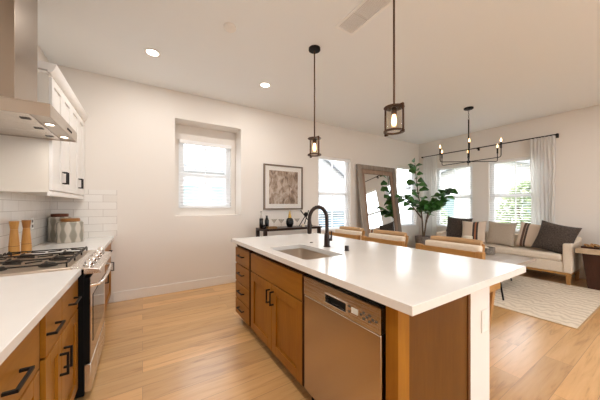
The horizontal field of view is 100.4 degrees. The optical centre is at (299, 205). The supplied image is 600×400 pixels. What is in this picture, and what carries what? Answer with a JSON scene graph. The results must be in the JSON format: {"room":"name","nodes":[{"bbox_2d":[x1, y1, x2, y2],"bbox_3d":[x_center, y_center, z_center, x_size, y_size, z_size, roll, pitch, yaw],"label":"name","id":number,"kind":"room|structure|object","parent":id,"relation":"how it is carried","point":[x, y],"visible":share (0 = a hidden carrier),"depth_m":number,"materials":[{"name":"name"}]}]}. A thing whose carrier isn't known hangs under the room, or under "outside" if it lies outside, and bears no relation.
{"room":"kitchen","nodes":[
{"label":"kitchen","id":0,"kind":"room"},
{"bbox_2d":[32,45,49,246],"bbox_3d":[-1.272,-0.217,0.062,0.150,3.085,7.061,0,0,-32],"label":"wall","id":1,"kind":"structure","parent":0,"point":[41,57],"depth_m":2.83,"materials":[{"name":"white paint"}]},
{"bbox_2d":[0,192,50,255],"bbox_3d":[-1.790,0.105,1.036,0.010,0.631,4.861,0,0,-32],"label":"backsplash","id":2,"kind":"structure","parent":1,"relation":"attached to","point":[13,206],"depth_m":2.38,"materials":[{"name":"tile"}]},
{"bbox_2d":[30,218,33,229],"bbox_3d":[-2.736,0.185,2.555,0.007,0.120,0.080,0,0,-32],"label":"wall outlet","id":3,"kind":"object","parent":2,"relation":"attached to","point":[31,219],"visible":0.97,"depth_m":2.55,"materials":[{"name":"white plastic"}]},
{"bbox_2d":[0,60,75,197],"bbox_3d":[-2.369,-0.627,2.291,0.362,1.095,0.728,0,0,-32],"label":"upper cabinet","id":4,"kind":"object","parent":1,"relation":"attached to","point":[31,166],"visible":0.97,"depth_m":2.06,"materials":[{"name":"beige wood"}]},
{"bbox_2d":[0,0,76,142],"bbox_3d":[-1.938,-1.151,1.724,0.490,1.213,0.742,0,0,-32],"label":"range hood","id":5,"kind":"object","parent":1,"relation":"attached to","point":[21,113],"visible":1,"depth_m":1.65,"materials":[{"name":"silver metal"}]},
{"bbox_2d":[40,97,87,198],"bbox_3d":[-2.745,-0.627,2.895,0.354,1.095,0.691,0,0,-32],"label":"upper cabinet","id":6,"kind":"object","parent":1,"relation":"attached to","point":[79,115],"visible":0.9,"depth_m":2.95,"materials":[{"name":"beige wood"}]},
{"bbox_2d":[57,65,418,302],"bbox_3d":[0.050,-0.217,5.336,8.008,3.085,0.455,0,0,-32],"label":"wall","id":7,"kind":"structure","parent":0,"point":[133,130],"depth_m":3.94,"materials":[{"name":"white paint"}]},
{"bbox_2d":[51,189,116,237],"bbox_3d":[-2.799,0.105,3.267,0.660,0.631,0.010,0,0,-32],"label":"backsplash","id":8,"kind":"structure","parent":7,"relation":"attached to","point":[97,210],"depth_m":3.31,"materials":[{"name":"tile"}]},
{"bbox_2d":[179,143,229,207],"bbox_3d":[-1.676,-0.527,4.429,0.873,1.135,0.050,0,0,-32],"label":"window","id":9,"kind":"structure","parent":7,"relation":"in","point":[182,174],"depth_m":4.42,"materials":[{"name":"white plastic"}]},
{"bbox_2d":[179,139,230,207],"bbox_3d":[-1.627,-0.528,4.351,0.861,1.125,0.052,0,0,-32],"label":"window blind","id":10,"kind":"object","parent":9,"relation":"attached to","point":[182,141],"visible":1,"depth_m":4.33,"materials":[{"name":"white plastic"}]},
{"bbox_2d":[113,247,415,301],"bbox_3d":[0.431,1.258,5.298,7.056,0.135,0.014,0,0,-32],"label":"baseboard","id":11,"kind":"structure","parent":7,"relation":"attached to","point":[182,286],"depth_m":3.79,"materials":[{"name":"white paint"}]},
{"bbox_2d":[263,163,302,209],"bbox_3d":[-0.309,-0.346,4.819,0.849,0.852,0.034,0,0,-32],"label":"framed picture","id":12,"kind":"object","parent":7,"relation":"attached to","point":[282,184],"visible":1,"depth_m":4.80,"materials":[{"name":"grey metal"}]},
{"bbox_2d":[269,170,297,203],"bbox_3d":[-0.309,-0.346,4.819,0.629,0.632,0.002,0,0,-32],"label":"print","id":13,"kind":"object","parent":12,"relation":"attached to","point":[283,184],"depth_m":4.81},
{"bbox_2d":[318,159,347,228],"bbox_3d":[0.720,-0.258,5.607,0.925,1.605,0.050,0,0,-32],"label":"window","id":14,"kind":"structure","parent":7,"relation":"in","point":[345,195],"depth_m":5.80,"materials":[{"name":"white plastic"}]},
{"bbox_2d":[318,156,349,230],"bbox_3d":[0.759,-0.259,5.546,0.913,1.595,0.052,0,0,-32],"label":"window blind","id":15,"kind":"object","parent":14,"relation":"attached to","point":[319,157],"visible":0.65,"depth_m":5.53,"materials":[{"name":"white"}]},
{"bbox_2d":[401,169,413,224],"bbox_3d":[2.897,-0.247,6.978,0.860,1.625,0.050,0,0,-32],"label":"window","id":16,"kind":"structure","parent":7,"relation":"in","point":[412,176],"depth_m":7.16,"materials":[{"name":"white plastic"}]},
{"bbox_2d":[397,166,415,225],"bbox_3d":[2.936,-0.248,6.917,0.848,1.615,0.052,0,0,-32],"label":"window blind","id":17,"kind":"object","parent":16,"relation":"attached to","point":[398,167],"visible":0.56,"depth_m":6.88,"materials":[{"name":"white"}]},
{"bbox_2d":[38,0,599,143],"bbox_3d":[2.050,-1.820,2.160,8.008,0.120,7.371,0,0,-32],"label":"ceiling","id":18,"kind":"structure","parent":0,"point":[512,61],"depth_m":2.88,"materials":[{"name":"white paint"}]},
{"bbox_2d":[144,48,160,56],"bbox_3d":[-1.696,-1.757,2.875,0.164,0.006,0.164,0,0,-32],"label":"recessed light","id":19,"kind":"object","parent":18,"relation":"in","point":[149,51],"visible":1,"depth_m":2.87,"materials":[{"name":"white paint"}]},
{"bbox_2d":[224,22,235,32],"bbox_3d":[-0.689,-1.745,2.458,0.120,0.030,0.120,0,0,-32],"label":"smoke detector","id":20,"kind":"object","parent":18,"relation":"attached to","point":[229,27],"visible":1,"depth_m":2.43,"materials":[{"name":"white paint"}]},
{"bbox_2d":[259,82,270,87],"bbox_3d":[-0.511,-1.757,3.647,0.164,0.006,0.164,0,0,-32],"label":"recessed light","id":21,"kind":"object","parent":18,"relation":"in","point":[262,84],"visible":1,"depth_m":3.65,"materials":[{"name":"beige"}]},
{"bbox_2d":[308,45,320,157],"bbox_3d":[0.162,-1.153,2.801,0.154,1.213,0.154,0,0,-3],"label":"pendant light","id":22,"kind":"object","parent":18,"relation":"hanging from","point":[314,49],"visible":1,"depth_m":2.79,"materials":[{"name":"black metal"}]},
{"bbox_2d":[335,0,395,35],"bbox_3d":[0.593,-1.755,2.276,0.230,0.010,0.580,0,0,-32],"label":"ceiling vent","id":23,"kind":"object","parent":18,"relation":"in","point":[367,10],"visible":1,"depth_m":2.30,"materials":[{"name":"white metal"}]},
{"bbox_2d":[383,0,404,136],"bbox_3d":[0.720,-1.153,1.915,0.154,1.213,0.154,0,0,-3],"label":"pendant light","id":24,"kind":"object","parent":18,"relation":"hanging from","point":[393,108],"visible":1,"depth_m":1.91,"materials":[{"name":"brown metal"}]},
{"bbox_2d":[391,107,396,114],"bbox_3d":[0.720,-0.722,1.915,0.042,0.053,0.041,0,0,-32],"label":"socket","id":25,"kind":"object","parent":24,"relation":"attached to","point":[393,109],"depth_m":1.90,"materials":[{"name":"brown metal"}]},
{"bbox_2d":[439,106,501,165],"bbox_3d":[3.041,-1.262,4.509,0.940,0.995,1.027,0,0,-32],"label":"chandelier","id":26,"kind":"object","parent":18,"relation":"hanging from","point":[469,107],"visible":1,"depth_m":4.50,"materials":[{"name":"black metal"}]},
{"bbox_2d":[74,270,599,399],"bbox_3d":[2.050,1.375,2.160,8.008,0.100,7.371,0,0,-32],"label":"floor","id":27,"kind":"structure","parent":0,"point":[193,344],"depth_m":2.18,"materials":[{"name":"brown wood"}]},
{"bbox_2d":[0,323,38,399],"bbox_3d":[-1.107,0.894,0.547,0.641,0.862,0.865,0,0,-32],"label":"base cabinet","id":28,"kind":"object","parent":27,"relation":"on","point":[19,375],"visible":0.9,"depth_m":0.88,"materials":[{"name":"brown wood"}]},
{"bbox_2d":[0,269,80,364],"bbox_3d":[-1.296,0.442,0.835,0.612,0.040,1.595,0,0,-32],"label":"countertop","id":29,"kind":"structure","parent":28,"relation":"on","point":[25,299],"depth_m":1.12,"materials":[{"name":"white stone"}]},
{"bbox_2d":[0,246,111,398],"bbox_3d":[-1.872,0.824,1.870,0.720,0.922,0.766,0,0,-32],"label":"gas range","id":30,"kind":"object","parent":27,"relation":"on","point":[92,263],"visible":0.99,"depth_m":1.73,"materials":[{"name":"silver metal"}]},
{"bbox_2d":[0,250,90,276],"bbox_3d":[-1.945,0.419,1.824,0.548,0.022,0.766,0,0,-32],"label":"cooktop","id":31,"kind":"object","parent":30,"relation":"in","point":[73,263],"depth_m":1.70,"materials":[{"name":"metal"}]},
{"bbox_2d":[37,279,81,399],"bbox_3d":[-1.531,0.894,1.219,0.641,0.862,0.695,0,0,-32],"label":"base cabinet","id":32,"kind":"object","parent":27,"relation":"on","point":[58,329],"visible":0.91,"depth_m":1.30,"materials":[{"name":"brown wood"}]},
{"bbox_2d":[105,243,113,309],"bbox_3d":[-2.471,0.894,2.712,0.641,0.862,1.294,0,0,-32],"label":"base cabinet","id":33,"kind":"object","parent":27,"relation":"on","point":[108,248],"visible":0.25,"depth_m":3.15,"materials":[{"name":"brown wood"}]},
{"bbox_2d":[20,236,113,254],"bbox_3d":[-2.470,0.442,2.709,0.622,0.040,1.284,0,0,-32],"label":"countertop","id":34,"kind":"structure","parent":33,"relation":"on","point":[93,243],"depth_m":2.64,"materials":[{"name":"white stone"}]},
{"bbox_2d":[8,221,19,255],"bbox_3d":[-2.380,0.275,2.082,0.067,0.290,0.067,0,0,-32],"label":"pepper mill","id":35,"kind":"object","parent":34,"relation":"on","point":[14,243],"visible":0.92,"depth_m":2.06,"materials":[{"name":"brown wood"}]},
{"bbox_2d":[21,220,31,253],"bbox_3d":[-2.427,0.275,2.218,0.067,0.290,0.067,0,0,-32],"label":"pepper mill","id":36,"kind":"object","parent":34,"relation":"on","point":[26,243],"visible":0.94,"depth_m":2.20,"materials":[{"name":"brown wood"}]},
{"bbox_2d":[47,213,71,241],"bbox_3d":[-2.900,0.260,3.019,0.216,0.323,0.216,0,0,-32],"label":"canister","id":37,"kind":"object","parent":34,"relation":"on","point":[51,221],"visible":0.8,"depth_m":2.92,"materials":[{"name":"grey ceramic"}]},
{"bbox_2d":[56,218,83,242],"bbox_3d":[-2.668,0.284,2.905,0.236,0.273,0.236,0,0,-32],"label":"canister","id":38,"kind":"object","parent":34,"relation":"on","point":[68,230],"visible":1,"depth_m":2.82,"materials":[{"name":"grey ceramic"}]},
{"bbox_2d":[256,225,320,236],"bbox_3d":[-0.192,0.858,4.565,1.160,0.935,0.370,0,0,-32],"label":"console table","id":39,"kind":"object","parent":27,"relation":"on","point":[298,227],"visible":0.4,"depth_m":4.39,"materials":[{"name":"brown wood"}]},
{"bbox_2d":[259,211,262,228],"bbox_3d":[-0.650,0.244,4.199,0.066,0.289,0.066,0,0,-32],"label":"bottle","id":40,"kind":"object","parent":39,"relation":"on","point":[260,219],"visible":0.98,"depth_m":4.18,"materials":[{"name":"black glass"}]},
{"bbox_2d":[265,215,268,226],"bbox_3d":[-0.579,0.281,4.362,0.076,0.215,0.076,0,0,-32],"label":"bottle","id":41,"kind":"object","parent":39,"relation":"on","point":[266,218],"visible":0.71,"depth_m":4.33,"materials":[{"name":"black glass"}]},
{"bbox_2d":[266,226,276,228],"bbox_3d":[-0.481,0.372,4.223,0.170,0.034,0.090,0,0,-32],"label":"serving tray","id":42,"kind":"object","parent":39,"relation":"on","point":[267,227],"visible":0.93,"depth_m":4.20,"materials":[{"name":"brown wood"}]},
{"bbox_2d":[286,211,293,226],"bbox_3d":[-0.185,0.240,4.528,0.143,0.297,0.143,0,0,-32],"label":"decanter","id":43,"kind":"object","parent":39,"relation":"on","point":[289,221],"visible":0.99,"depth_m":4.48,"materials":[{"name":"black glass"}]},
{"bbox_2d":[299,210,312,225],"bbox_3d":[0.091,0.236,4.729,0.283,0.302,0.150,0,0,-32],"label":"sculpture","id":44,"kind":"object","parent":39,"relation":"on","point":[305,214],"visible":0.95,"depth_m":4.68,"materials":[{"name":"black metal"}]},
{"bbox_2d":[329,226,364,239],"bbox_3d":[0.810,0.822,3.724,0.480,1.006,0.616,0,0,-32],"label":"counter stool","id":45,"kind":"object","parent":27,"relation":"on","point":[343,231],"visible":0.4,"depth_m":3.61,"materials":[{"name":"beige fabric"}]},
{"bbox_2d":[236,245,488,399],"bbox_3d":[0.182,0.879,2.228,0.917,0.892,2.224,0,0,-32],"label":"kitchen island","id":46,"kind":"object","parent":27,"relation":"on","point":[441,352],"visible":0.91,"depth_m":1.42,"materials":[{"name":"brown wood"}]},
{"bbox_2d":[304,274,385,399],"bbox_3d":[0.425,0.886,1.538,0.552,0.868,0.635,0,0,-32],"label":"dishwasher","id":47,"kind":"object","parent":46,"relation":"in","point":[345,330],"visible":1,"depth_m":1.35,"materials":[{"name":"silver metal"}]},
{"bbox_2d":[231,233,525,315],"bbox_3d":[0.322,0.412,2.291,1.213,0.040,2.356,0,0,-32],"label":"island countertop","id":48,"kind":"structure","parent":46,"relation":"on","point":[410,281],"depth_m":1.53,"materials":[{"name":"white stone"}]},
{"bbox_2d":[278,248,332,259],"bbox_3d":[0.029,0.532,2.166,0.402,0.200,0.669,0,0,-32],"label":"sink","id":49,"kind":"object","parent":48,"relation":"in","point":[305,254],"visible":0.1,"depth_m":2.45,"materials":[{"name":"silver metal"}]},
{"bbox_2d":[307,205,331,246],"bbox_3d":[0.185,0.195,2.368,0.234,0.394,0.068,0,0,-9],"label":"kitchen faucet","id":50,"kind":"object","parent":48,"relation":"on","point":[327,238],"visible":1,"depth_m":2.36,"materials":[{"name":"black metal"}]},
{"bbox_2d":[481,308,487,332],"bbox_3d":[1.101,0.685,1.489,0.080,0.130,0.008,0,0,-32],"label":"wall outlet","id":51,"kind":"object","parent":46,"relation":"attached to","point":[484,313],"visible":1,"depth_m":1.48,"materials":[{"name":"white plastic"}]},
{"bbox_2d":[356,164,401,236],"bbox_3d":[1.966,0.179,6.045,1.345,2.291,0.344,0,0,-32],"label":"floor mirror","id":52,"kind":"object","parent":27,"relation":"on","point":[377,185],"visible":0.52,"depth_m":6.06,"materials":[{"name":"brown wood"}]},
{"bbox_2d":[364,174,394,232],"bbox_3d":[1.958,0.181,6.059,0.925,1.885,0.018,0,-7,-32],"label":"mirror glass","id":53,"kind":"object","parent":52,"relation":"attached to","point":[380,207],"depth_m":6.08,"materials":[{"name":"silver mirror"}]},
{"bbox_2d":[361,230,408,246],"bbox_3d":[1.170,0.822,3.153,0.480,1.006,0.616,0,0,-32],"label":"counter stool","id":54,"kind":"object","parent":27,"relation":"on","point":[397,238],"visible":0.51,"depth_m":3.03,"materials":[{"name":"brown wood"}]},
{"bbox_2d":[415,235,430,244],"bbox_3d":[3.122,1.050,6.339,0.390,0.550,0.390,0,0,-32],"label":"pot","id":55,"kind":"object","parent":27,"relation":"on","point":[421,239],"depth_m":6.22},
{"bbox_2d":[395,158,457,244],"bbox_3d":[3.126,0.067,6.201,1.468,2.515,0.845,0,0,-2],"label":"fiddle leaf fig","id":56,"kind":"object","parent":27,"relation":"on","point":[434,204],"visible":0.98,"depth_m":6.24,"materials":[{"name":"green plant"}]},
{"bbox_2d":[416,235,499,334],"bbox_3d":[1.581,0.822,2.499,0.480,1.006,0.616,0,0,-32],"label":"counter stool","id":57,"kind":"object","parent":27,"relation":"on","point":[473,248],"visible":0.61,"depth_m":2.37,"materials":[{"name":"brown wood"}]},
{"bbox_2d":[436,230,581,284],"bbox_3d":[4.117,0.939,5.201,0.660,0.756,2.245,0,0,-32],"label":"sofa","id":58,"kind":"object","parent":27,"relation":"on","point":[568,264],"visible":0.44,"depth_m":4.35,"materials":[{"name":"beige fabric"}]},
{"bbox_2d":[446,216,472,237],"bbox_3d":[3.719,0.549,5.894,0.223,0.571,0.587,0,0,-31],"label":"throw pillow","id":59,"kind":"object","parent":58,"relation":"on","point":[454,225],"visible":0.63,"depth_m":5.88,"materials":[{"name":"black fabric"}]},
{"bbox_2d":[462,221,486,243],"bbox_3d":[3.808,0.580,5.489,0.216,0.496,0.486,0,0,-39],"label":"throw pillow","id":60,"kind":"object","parent":58,"relation":"on","point":[475,229],"visible":0.81,"depth_m":5.41,"materials":[{"name":"beige fabric"}]},
{"bbox_2d":[486,221,516,246],"bbox_3d":[4.129,0.579,5.143,0.210,0.499,0.506,0,0,-32],"label":"throw pillow","id":61,"kind":"object","parent":58,"relation":"on","point":[498,233],"visible":1,"depth_m":5.08,"materials":[{"name":"beige fabric"}]},
{"bbox_2d":[484,244,562,260],"bbox_3d":[4.034,0.879,5.149,0.465,0.118,2.005,0,0,-32],"label":"seat cushion","id":62,"kind":"object","parent":58,"relation":"on","point":[541,255],"depth_m":4.57,"materials":[{"name":"beige fabric"}]},
{"bbox_2d":[514,221,544,249],"bbox_3d":[4.436,0.580,4.767,0.203,0.534,0.514,0,0,-30],"label":"throw pillow","id":63,"kind":"object","parent":58,"relation":"on","point":[528,232],"visible":0.57,"depth_m":4.78,"materials":[{"name":"beige fabric"}]},
{"bbox_2d":[531,220,581,254],"bbox_3d":[4.466,0.570,4.376,0.234,0.607,0.622,0,0,-23],"label":"throw pillow","id":64,"kind":"object","parent":58,"relation":"on","point":[552,237],"visible":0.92,"depth_m":4.33,"materials":[{"name":"black fabric"}]},
{"bbox_2d":[494,275,599,329],"bbox_3d":[3.166,1.321,4.280,2.080,0.008,2.530,0,0,-32],"label":"area rug","id":65,"kind":"object","parent":27,"relation":"on","point":[570,306],"visible":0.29,"depth_m":3.47,"materials":[{"name":"beige carpet"}]},
{"bbox_2d":[485,253,535,300],"bbox_3d":[3.042,1.092,4.244,1.370,0.444,1.108,0,0,-32],"label":"coffee table","id":66,"kind":"object","parent":65,"relation":"on","point":[499,257],"visible":0.21,"depth_m":4.03,"materials":[{"name":"grey wood"}]},
{"bbox_2d":[485,246,494,254],"bbox_3d":[3.360,0.813,4.574,0.336,0.112,0.336,0,0,-32],"label":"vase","id":67,"kind":"object","parent":66,"relation":"on","point":[490,250],"visible":0.43,"depth_m":4.41,"materials":[{"name":"grey ceramic"}]},
{"bbox_2d":[575,246,599,289],"bbox_3d":[4.861,1.005,3.915,0.640,0.640,0.645,0,0,-32],"label":"side table","id":68,"kind":"object","parent":27,"relation":"on","point":[591,257],"visible":0.88,"depth_m":3.92,"materials":[{"name":"brown wood"}]},
{"bbox_2d":[581,245,599,249],"bbox_3d":[4.674,0.669,4.007,0.220,0.029,0.200,0,0,-32],"label":"tray","id":69,"kind":"object","parent":68,"relation":"on","point":[582,246],"visible":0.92,"depth_m":3.97,"materials":[{"name":"brown wood"}]},
{"bbox_2d":[584,243,599,246],"bbox_3d":[4.676,0.640,4.003,0.196,0.062,0.075,0,0,16],"label":"ornament","id":70,"kind":"object","parent":69,"relation":"in","point":[591,244],"visible":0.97,"depth_m":4.00,"materials":[{"name":"brown wood"}]},
{"bbox_2d":[400,214,410,223],"bbox_3d":[3.133,1.750,13.791,70.000,0.150,70.000,0,0,-32],"label":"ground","id":71,"kind":"structure","parent":0,"point":[407,218],"depth_m":29.91,"materials":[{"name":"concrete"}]},
{"bbox_2d":[184,146,223,203],"bbox_3d":[-6.405,-0.485,10.266,7.800,4.320,6.500,0,0,-32],"label":"neighbor house","id":72,"kind":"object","parent":71,"relation":"on","point":[195,185],"visible":0.16,"depth_m":8.81,"materials":[{"name":"grey"}]},
{"bbox_2d":[319,159,343,209],"bbox_3d":[-1.102,-1.560,23.237,8.800,6.470,8.200,0,0,-32],"label":"neighbor house","id":73,"kind":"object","parent":71,"relation":"on","point":[323,163],"visible":0.02,"depth_m":21.06,"materials":[{"name":"grey"}]},
{"bbox_2d":[404,160,530,228],"bbox_3d":[12.880,-0.560,15.202,8.700,4.470,8.700,0,0,-32],"label":"neighbor house","id":74,"kind":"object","parent":71,"relation":"on","point":[461,206],"visible":0.08,"depth_m":13.60,"materials":[{"name":"grey"}]},
{"bbox_2d":[419,104,599,271],"bbox_3d":[5.373,-0.217,4.247,0.160,3.085,7.061,0,0,-32],"label":"wall","id":75,"kind":"structure","parent":0,"point":[577,182],"depth_m":4.77,"materials":[{"name":"white paint"}]},
{"bbox_2d":[437,167,471,226],"bbox_3d":[3.998,-0.223,6.468,0.050,1.575,0.915,0,0,-32],"label":"window","id":76,"kind":"structure","parent":75,"relation":"in","point":[438,171],"depth_m":6.46,"materials":[{"name":"white plastic"}]},
{"bbox_2d":[437,164,471,226],"bbox_3d":[3.937,-0.224,6.430,0.052,1.565,0.903,0,0,-32],"label":"window blind","id":77,"kind":"object","parent":76,"relation":"attached to","point":[467,165],"visible":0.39,"depth_m":6.35,"materials":[{"name":"white"}]},
{"bbox_2d":[421,133,558,157],"bbox_3d":[4.174,-1.335,5.890,0.118,0.080,2.720,0,0,-32],"label":"curtain rod","id":78,"kind":"object","parent":75,"relation":"attached to","point":[556,134],"visible":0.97,"depth_m":5.43,"materials":[{"name":"black metal"}]},
{"bbox_2d":[423,155,436,235],"bbox_3d":[3.548,-0.018,6.812,0.077,2.645,0.386,0,0,-32],"label":"curtain","id":79,"kind":"object","parent":78,"relation":"hanging from","point":[429,163],"visible":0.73,"depth_m":6.78,"materials":[{"name":"white fabric"}]},
{"bbox_2d":[530,135,555,273],"bbox_3d":[4.750,-0.018,4.902,0.078,2.645,0.381,0,0,-32],"label":"curtain","id":80,"kind":"object","parent":78,"relation":"hanging from","point":[543,149],"visible":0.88,"depth_m":4.90,"materials":[{"name":"white fabric"}]},
{"bbox_2d":[490,161,530,230],"bbox_3d":[4.665,-0.223,5.409,0.050,1.575,0.922,0,0,-32],"label":"window","id":81,"kind":"structure","parent":75,"relation":"in","point":[492,173],"depth_m":5.72,"materials":[{"name":"white plastic"}]},
{"bbox_2d":[489,157,530,231],"bbox_3d":[4.604,-0.224,5.371,0.052,1.565,0.910,0,0,-32],"label":"window blind","id":82,"kind":"object","parent":81,"relation":"attached to","point":[522,158],"visible":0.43,"depth_m":5.42,"materials":[{"name":"white"}]},
{"bbox_2d":[526,269,585,278],"bbox_3d":[5.300,1.258,4.201,0.014,0.135,7.061,0,0,-32],"label":"baseboard","id":83,"kind":"structure","parent":75,"relation":"attached to","point":[582,275],"depth_m":4.53,"materials":[{"name":"white paint"}]},
{"bbox_3d":[8.338,1.667,7.496,4.900,0.015,15.800,0,0,-32],"label":"lawn","id":84,"kind":"structure","parent":0,"visible":0},
{"bbox_2d":[440,207,448,223],"bbox_3d":[5.788,0.749,11.080,1.572,1.886,1.597,0,0,14],"label":"shrub","id":85,"kind":"object","parent":84,"relation":"on","point":[442,209],"visible":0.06,"depth_m":10.69,"materials":[{"name":"green plant"}]},
{"bbox_2d":[496,180,530,228],"bbox_3d":[7.006,0.443,7.658,1.801,2.497,1.727,0,0,-32],"label":"shrub","id":86,"kind":"object","parent":84,"relation":"on","point":[512,205],"visible":0.24,"depth_m":7.72,"materials":[{"name":"green plant"}]},
{"bbox_3d":[14.839,1.665,23.821,39.500,0.020,3.500,0,0,-32],"label":"road","id":87,"kind":"object","parent":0,"visible":0},
{"bbox_2d":[319,209,343,227],"bbox_3d":[1.687,0.930,14.771,4.483,1.450,1.800,0,0,-32],"label":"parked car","id":88,"kind":"object","parent":87,"relation":"on","point":[339,211],"visible":0.12,"depth_m":13.89,"materials":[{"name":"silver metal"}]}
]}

